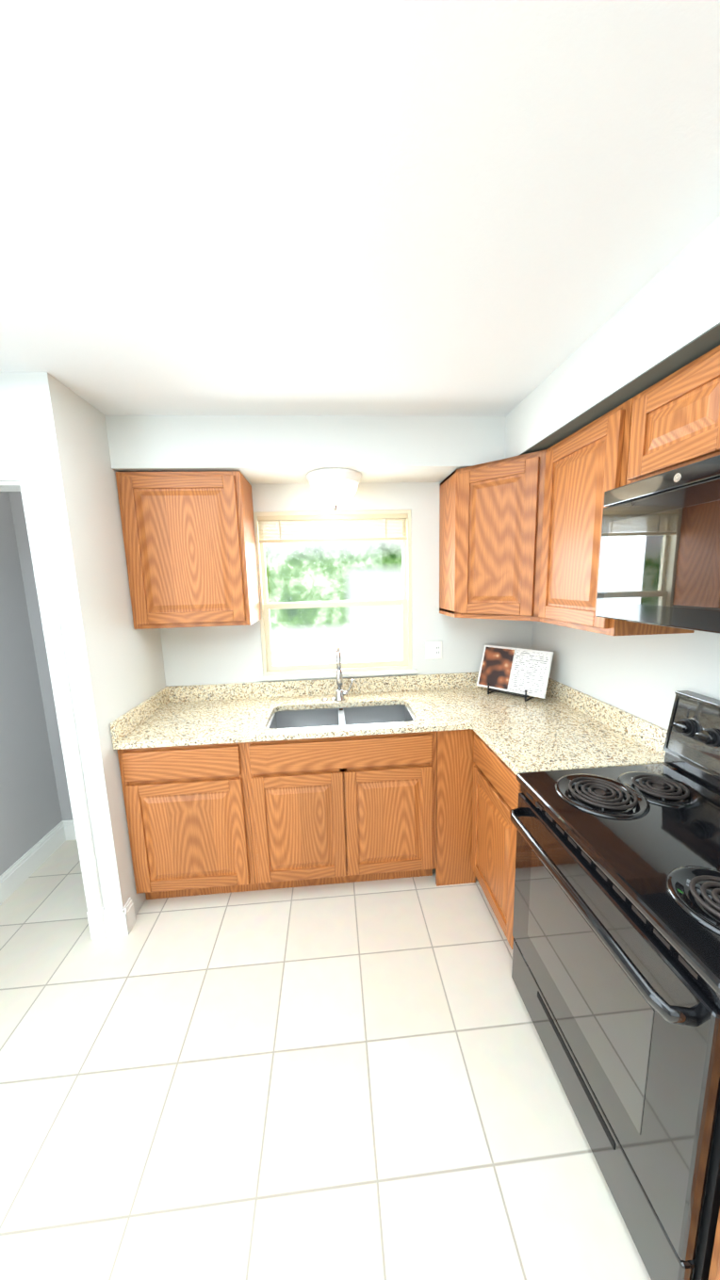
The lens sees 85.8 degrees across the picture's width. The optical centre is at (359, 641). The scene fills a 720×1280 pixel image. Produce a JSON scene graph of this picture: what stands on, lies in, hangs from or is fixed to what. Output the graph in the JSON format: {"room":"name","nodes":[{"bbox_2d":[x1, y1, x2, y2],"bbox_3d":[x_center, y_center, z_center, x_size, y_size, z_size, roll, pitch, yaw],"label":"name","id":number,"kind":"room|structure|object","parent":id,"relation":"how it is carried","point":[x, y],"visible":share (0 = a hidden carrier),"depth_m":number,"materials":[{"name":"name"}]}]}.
{"room":"kitchen","nodes":[
{"label":"kitchen","id":0,"kind":"room"},
{"bbox_2d":[0,372,20,464],"bbox_3d":[-1.638,-0.817,1.516,0.625,0.390,0.110,-2,9,-4],"label":"wall","id":1,"kind":"structure","parent":0,"point":[8,450],"depth_m":1.48,"materials":[{"name":"white paint"}]},
{"bbox_2d":[0,464,106,939],"bbox_3d":[-1.573,0.359,1.694,0.686,2.108,0.136,-2,9,-4],"label":"door frame","id":2,"kind":"structure","parent":1,"relation":"attached to","point":[25,476],"depth_m":1.62,"materials":[{"name":"white wood"}]},
{"bbox_2d":[0,491,62,875],"bbox_3d":[-1.831,0.490,-0.120,0.100,2.440,5.530,-2,9,-4],"label":"wall","id":3,"kind":"structure","parent":0,"point":[30,815],"depth_m":2.22,"materials":[{"name":"grey paint"}]},
{"bbox_2d":[0,820,65,905],"bbox_3d":[-1.910,1.284,2.213,0.016,0.135,0.670,-2,9,-4],"label":"baseboard","id":4,"kind":"structure","parent":3,"relation":"attached to","point":[18,873],"depth_m":2.24,"materials":[{"name":"white wood"}]},
{"bbox_2d":[8,491,73,820],"bbox_3d":[-1.669,0.075,2.432,0.625,2.440,0.100,-2,9,-4],"label":"wall","id":5,"kind":"structure","parent":0,"point":[31,598],"depth_m":2.35,"materials":[{"name":"grey paint"}]},
{"bbox_2d":[62,819,76,840],"bbox_3d":[-1.632,1.221,2.557,0.625,0.135,0.016,-2,9,-4],"label":"baseboard","id":6,"kind":"structure","parent":5,"relation":"attached to","point":[69,829],"depth_m":2.53,"materials":[{"name":"white wood"}]},
{"bbox_2d":[5,372,165,915],"bbox_3d":[-1.254,0.122,2.066,0.145,2.440,0.840,-2,9,-4],"label":"wall","id":7,"kind":"structure","parent":0,"point":[114,663],"depth_m":1.71,"materials":[{"name":"white paint"}]},
{"bbox_2d":[103,897,135,937],"bbox_3d":[-1.153,1.320,1.859,0.101,0.135,0.076,-2,9,-4],"label":"baseboard","id":8,"kind":"structure","parent":7,"relation":"attached to","point":[114,919],"depth_m":1.83,"materials":[{"name":"white wood"}]},
{"bbox_2d":[104,415,504,484],"bbox_3d":[-0.057,-1.034,2.112,2.340,0.240,0.335,-2,9,-4],"label":"soffit","id":9,"kind":"structure","parent":0,"point":[268,449],"depth_m":1.94,"materials":[{"name":"white paint"}]},
{"bbox_2d":[306,468,361,510],"bbox_3d":[-0.140,-0.819,2.136,0.304,0.186,0.304,-2,9,-4],"label":"lamp","id":10,"kind":"object","parent":9,"relation":"attached to","point":[334,487],"visible":1,"depth_m":2.04,"materials":[{"name":"white glass"}]},
{"bbox_2d":[0,839,650,1279],"bbox_3d":[-0.196,1.679,0.198,3.510,0.100,5.730,-2,9,-4],"label":"floor","id":11,"kind":"structure","parent":0,"point":[352,1080],"depth_m":1.24,"materials":[{"name":"tile"}]},
{"bbox_2d":[117,742,259,899],"bbox_3d":[-0.863,0.877,2.203,0.586,0.885,0.620,-2,9,-4],"label":"base cabinet","id":12,"kind":"object","parent":11,"relation":"on","point":[187,818],"visible":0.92,"depth_m":1.89,"materials":[{"name":"brown wood"}]},
{"bbox_2d":[243,708,436,890],"bbox_3d":[-0.098,0.846,2.259,0.945,0.885,0.620,-2,9,-4],"label":"base cabinet","id":13,"kind":"object","parent":11,"relation":"on","point":[340,810],"visible":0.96,"depth_m":1.95,"materials":[{"name":"brown wood"}]},
{"bbox_2d":[109,671,591,749],"bbox_3d":[-0.006,0.343,2.177,2.336,0.130,0.639,-2,9,-4],"label":"countertop","id":14,"kind":"structure","parent":13,"relation":"on","point":[234,712],"depth_m":2.23,"materials":[{"name":"stone"}]},
{"bbox_2d":[267,704,415,729],"bbox_3d":[-0.098,0.514,2.143,0.822,0.190,0.382,-2,9,-4],"label":"sink basin","id":15,"kind":"object","parent":14,"relation":"in","point":[336,716],"visible":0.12,"depth_m":2.30,"materials":[{"name":"silver metal"}]},
{"bbox_2d":[334,643,353,701],"bbox_3d":[-0.096,0.185,2.266,0.118,0.357,0.200,-2,9,-4],"label":"faucet","id":16,"kind":"object","parent":14,"relation":"on","point":[340,692],"visible":1,"depth_m":2.18,"materials":[{"name":"silver metal"}]},
{"bbox_2d":[476,644,552,701],"bbox_3d":[0.910,0.184,2.324,0.142,0.283,0.418,-10,13,-43],"label":"cookbook stand","id":17,"kind":"object","parent":14,"relation":"on","point":[524,672],"visible":1,"depth_m":2.30,"materials":[{"name":"white paper"}]},
{"bbox_2d":[435,729,475,886],"bbox_3d":[0.505,0.867,2.025,0.215,0.885,0.020,-2,9,-4],"label":"filler panel","id":18,"kind":"object","parent":11,"relation":"on","point":[455,763],"visible":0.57,"depth_m":2.01,"materials":[{"name":"brown wood"}]},
{"bbox_2d":[470,733,677,949],"bbox_3d":[0.904,0.894,1.787,0.620,0.885,0.516,-2,9,-4],"label":"base cabinet","id":19,"kind":"object","parent":11,"relation":"on","point":[496,790],"visible":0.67,"depth_m":1.72,"materials":[{"name":"brown wood"}]},
{"bbox_2d":[470,696,675,775],"bbox_3d":[0.885,0.396,1.688,0.634,0.130,0.480,-2,9,-4],"label":"countertop","id":20,"kind":"structure","parent":19,"relation":"on","point":[559,726],"depth_m":1.72,"materials":[{"name":"stone"}]},
{"bbox_2d":[509,690,719,1279],"bbox_3d":[0.906,0.843,1.122,0.705,1.197,0.774,-2,9,-4],"label":"range","id":21,"kind":"object","parent":11,"relation":"on","point":[615,972],"visible":1,"depth_m":0.97,"materials":[{"name":"black metal"}]},
{"bbox_2d":[708,1208,719,1279],"bbox_3d":[1.019,1.126,0.324,0.620,0.885,0.900,-2,9,-4],"label":"base cabinet","id":22,"kind":"object","parent":11,"relation":"on","point":[714,1271],"depth_m":0.76,"materials":[{"name":"brown wood"}]},
{"bbox_2d":[160,482,533,686],"bbox_3d":[-0.044,0.017,2.510,2.340,2.440,0.120,-2,9,-4],"label":"wall","id":23,"kind":"structure","parent":0,"point":[212,655],"depth_m":2.40,"materials":[{"name":"white paint"}]},
{"bbox_2d":[114,470,260,629],"bbox_3d":[-0.906,-0.486,2.133,0.600,0.780,0.325,-2,9,-4],"label":"upper cabinet","id":24,"kind":"object","parent":23,"relation":"attached to","point":[189,545],"visible":1,"depth_m":1.98,"materials":[{"name":"brown wood"}]},
{"bbox_2d":[253,509,411,676],"bbox_3d":[-0.152,-0.301,2.443,0.948,0.993,0.096,-2,9,-4],"label":"window","id":25,"kind":"structure","parent":23,"relation":"in","point":[404,602],"depth_m":2.45,"materials":[{"name":"beige"}]},
{"bbox_2d":[257,513,406,543],"bbox_3d":[-0.160,-0.685,2.343,0.896,0.157,0.027,-2,9,-4],"label":"window blind","id":26,"kind":"object","parent":25,"relation":"attached to","point":[367,521],"visible":0.98,"depth_m":2.33,"materials":[{"name":"beige fabric"}]},
{"bbox_2d":[258,668,417,680],"bbox_3d":[-0.134,0.208,2.473,1.000,0.023,0.060,-2,9,-4],"label":"window sill","id":27,"kind":"structure","parent":23,"relation":"attached to","point":[333,674],"depth_m":2.45,"materials":[{"name":"white wood"}]},
{"bbox_2d":[424,640,441,659],"bbox_3d":[0.474,0.053,2.490,0.113,0.118,0.010,-2,9,-4],"label":"outlet","id":28,"kind":"object","parent":23,"relation":"attached to","point":[432,650],"visible":1,"depth_m":2.49,"materials":[{"name":"white plastic"}]},
{"bbox_2d":[438,449,547,621],"bbox_3d":[0.823,-0.532,2.113,0.620,0.780,0.620,-2,9,-4],"label":"upper cabinet","id":29,"kind":"object","parent":23,"relation":"attached to","point":[490,528],"visible":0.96,"depth_m":1.94,"materials":[{"name":"brown wood"}]},
{"bbox_2d":[0,0,719,416],"bbox_3d":[-0.266,-0.827,-0.206,3.510,0.100,5.730,-2,9,-4],"label":"ceiling","id":30,"kind":"structure","parent":0,"point":[356,207],"depth_m":0.81,"materials":[{"name":"white paint"}]},
{"bbox_2d":[503,216,719,458],"bbox_3d":[1.122,-0.672,-0.343,0.375,0.240,4.795,-2,9,-4],"label":"soffit","id":31,"kind":"structure","parent":0,"point":[663,323],"depth_m":1.17,"materials":[{"name":"white paint"}]},
{"bbox_2d":[531,621,719,729],"bbox_3d":[1.369,0.362,0.112,0.100,2.440,5.530,-2,9,-4],"label":"wall","id":32,"kind":"structure","parent":0,"point":[645,677],"depth_m":1.68,"materials":[{"name":"white paint"}]},
{"bbox_2d":[537,397,694,635],"bbox_3d":[1.014,-0.450,1.571,0.325,0.780,0.497,-2,9,-4],"label":"upper cabinet","id":33,"kind":"object","parent":32,"relation":"attached to","point":[586,468],"visible":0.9,"depth_m":1.50,"materials":[{"name":"brown wood"}]},
{"bbox_2d":[626,344,719,484],"bbox_3d":[1.057,-0.595,0.906,0.325,0.285,0.766,-2,9,-4],"label":"upper cabinet","id":34,"kind":"object","parent":32,"relation":"attached to","point":[675,420],"visible":0.9,"depth_m":1.08,"materials":[{"name":"brown wood"}]},
{"bbox_2d":[595,454,719,633],"bbox_3d":[0.997,-0.238,0.958,0.462,0.422,0.764,-2,9,-4],"label":"microwave","id":35,"kind":"object","parent":34,"relation":"attached to","point":[659,554],"visible":1,"depth_m":1.06,"materials":[{"name":"black"}]},
{"label":"outside","id":36,"kind":"structure","parent":0,"visible":0},
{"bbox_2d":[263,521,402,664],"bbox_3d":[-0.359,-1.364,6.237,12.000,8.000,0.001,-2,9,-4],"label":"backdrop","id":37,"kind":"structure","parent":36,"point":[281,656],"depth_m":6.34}
]}

